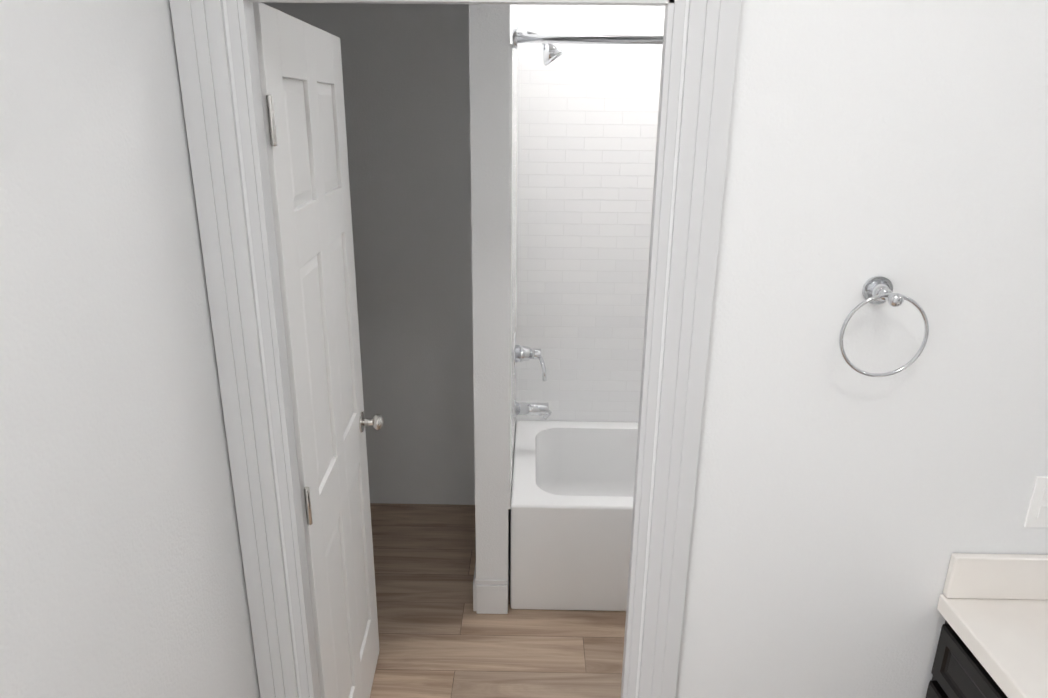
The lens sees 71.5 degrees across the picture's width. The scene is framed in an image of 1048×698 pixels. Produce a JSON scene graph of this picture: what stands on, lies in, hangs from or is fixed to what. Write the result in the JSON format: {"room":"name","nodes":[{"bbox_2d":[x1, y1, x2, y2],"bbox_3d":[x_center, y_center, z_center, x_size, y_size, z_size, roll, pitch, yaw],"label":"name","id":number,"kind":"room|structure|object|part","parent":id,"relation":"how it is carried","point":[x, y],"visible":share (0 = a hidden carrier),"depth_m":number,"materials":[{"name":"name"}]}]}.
{"room":"bathroom","nodes":[
{"label":"bathroom","id":0,"kind":"room"},
{"bbox_2d":[0,0,260,697],"bbox_3d":[-0.650,0.168,0.948,0.120,2.750,1.070,1,18,1],"label":"wall","id":1,"kind":"structure","parent":0,"point":[122,575],"depth_m":1.02,"materials":[{"name":"white paint"}]},
{"bbox_2d":[261,2,664,504],"bbox_3d":[0.103,-0.511,3.177,2.720,2.650,0.110,1,18,1],"label":"wall","id":2,"kind":"structure","parent":0,"point":[406,76],"depth_m":3.10,"materials":[{"name":"white paint"}]},
{"bbox_2d":[516,60,661,421],"bbox_3d":[0.711,-0.393,3.143,1.500,1.580,0.010,1,18,1],"label":"tiled wall","id":3,"kind":"structure","parent":2,"relation":"attached to","point":[587,140],"depth_m":3.11,"materials":[{"name":"white tile"}]},
{"bbox_2d":[469,4,515,598],"bbox_3d":[-0.104,-0.372,2.752,0.120,2.650,0.790,1,18,1],"label":"wall","id":4,"kind":"structure","parent":0,"point":[492,27],"depth_m":2.38,"materials":[{"name":"white paint"}]},
{"bbox_2d":[473,563,475,610],"bbox_3d":[-0.182,0.815,3.146,0.013,0.148,0.790,1,18,1],"label":"baseboard","id":5,"kind":"structure","parent":4,"relation":"attached to","point":[474,594],"depth_m":2.77,"materials":[{"name":"white wood"}]},
{"bbox_2d":[476,579,507,613],"bbox_3d":[-0.121,0.942,2.764,0.120,0.148,0.013,1,18,1],"label":"baseboard","id":6,"kind":"structure","parent":4,"relation":"attached to","point":[491,596],"depth_m":2.76,"materials":[{"name":"white wood"}]},
{"bbox_2d":[508,44,517,508],"bbox_3d":[-0.041,-0.282,2.783,0.008,1.580,0.765,1,18,1],"label":"wall tile","id":7,"kind":"structure","parent":4,"relation":"attached to","point":[513,142],"depth_m":2.57,"materials":[{"name":"white tile"}]},
{"bbox_2d":[514,332,546,380],"bbox_3d":[0.027,0.027,2.929,0.132,0.187,0.170,1,18,1],"label":"shower valve","id":8,"kind":"object","parent":7,"relation":"attached to","point":[523,353],"visible":1,"depth_m":2.91,"materials":[{"name":"silver metal"}]},
{"bbox_2d":[514,400,551,419],"bbox_3d":[0.036,0.252,3.004,0.156,0.082,0.072,1,18,1],"label":"tub spout","id":9,"kind":"object","parent":7,"relation":"attached to","point":[542,410],"visible":1,"depth_m":2.98,"materials":[{"name":"silver metal"}]},
{"bbox_2d":[516,26,563,66],"bbox_3d":[0.058,-1.067,2.567,0.171,0.131,0.080,1,18,1],"label":"shower head","id":10,"kind":"object","parent":7,"relation":"attached to","point":[551,53],"visible":0.65,"depth_m":2.55},
{"bbox_2d":[512,29,662,48],"bbox_3d":[0.708,-0.920,2.173,1.484,0.056,0.056,1,18,1],"label":"shower curtain rod","id":11,"kind":"object","parent":7,"relation":"attached to","point":[586,39],"visible":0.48,"depth_m":2.17,"materials":[{"name":"silver metal"}]},
{"bbox_2d":[370,503,625,697],"bbox_3d":[-1.733,1.694,0.774,6.520,0.060,6.150,1,18,1],"label":"floor","id":12,"kind":"structure","parent":0,"point":[439,637],"depth_m":2.69,"materials":[{"name":"brown wood"}]},
{"bbox_2d":[510,421,637,610],"bbox_3d":[0.696,0.678,3.087,1.482,0.460,0.769,1,18,1],"label":"bathtub","id":13,"kind":"object","parent":12,"relation":"on","point":[572,496],"visible":0.44,"depth_m":2.77,"materials":[{"name":"white ceramic"}]},
{"bbox_2d":[926,553,1047,697],"bbox_3d":[1.134,1.169,0.794,0.558,0.980,1.796,1,18,1],"label":"bathroom vanity","id":14,"kind":"object","parent":12,"relation":"on","point":[959,670],"depth_m":1.47,"materials":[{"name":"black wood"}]},
{"bbox_3d":[1.137,0.815,0.677,0.558,0.233,1.796,1,18,1],"label":"bathroom vanity top","id":15,"kind":"part","parent":14,"relation":"part of","materials":[{"name":"white stone"}]},
{"bbox_2d":[223,0,1047,697],"bbox_3d":[0.367,0.024,1.412,2.140,2.750,0.070,1,18,1],"label":"wall","id":16,"kind":"structure","parent":0,"point":[843,510],"depth_m":1.36,"materials":[{"name":"white paint"}]},
{"bbox_2d":[839,276,928,376],"bbox_3d":[0.642,-0.036,1.306,0.157,0.176,0.085,1,18,1],"label":"towel ring","id":17,"kind":"object","parent":16,"relation":"attached to","point":[876,290],"visible":1,"depth_m":1.30,"materials":[{"name":"silver metal"}]},
{"bbox_2d":[1024,476,1047,527],"bbox_3d":[1.049,0.307,1.454,0.070,0.114,0.008,1,18,1],"label":"electrical outlet plate","id":18,"kind":"object","parent":16,"relation":"attached to","point":[1037,514],"visible":1,"depth_m":1.46,"materials":[{"name":"white plastic"}]},
{"bbox_3d":[-0.108,-0.946,1.097,0.750,0.720,0.070,1,18,1],"label":"wall","id":19,"kind":"structure","parent":0,"visible":0},
{"bbox_2d":[170,0,740,697],"bbox_3d":[-0.121,0.359,1.530,0.750,2.030,0.074,1,18,1],"label":"door frame","id":20,"kind":"structure","parent":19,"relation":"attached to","point":[248,92],"depth_m":1.35,"materials":[{"name":"white paint"}]},
{"bbox_2d":[253,2,383,697],"bbox_3d":[-0.520,0.230,1.918,0.174,2.000,0.717,1,18,1],"label":"door leaf","id":21,"kind":"structure","parent":20,"relation":"attached to","point":[300,70],"depth_m":1.76,"materials":[{"name":"white wood"}]}
]}

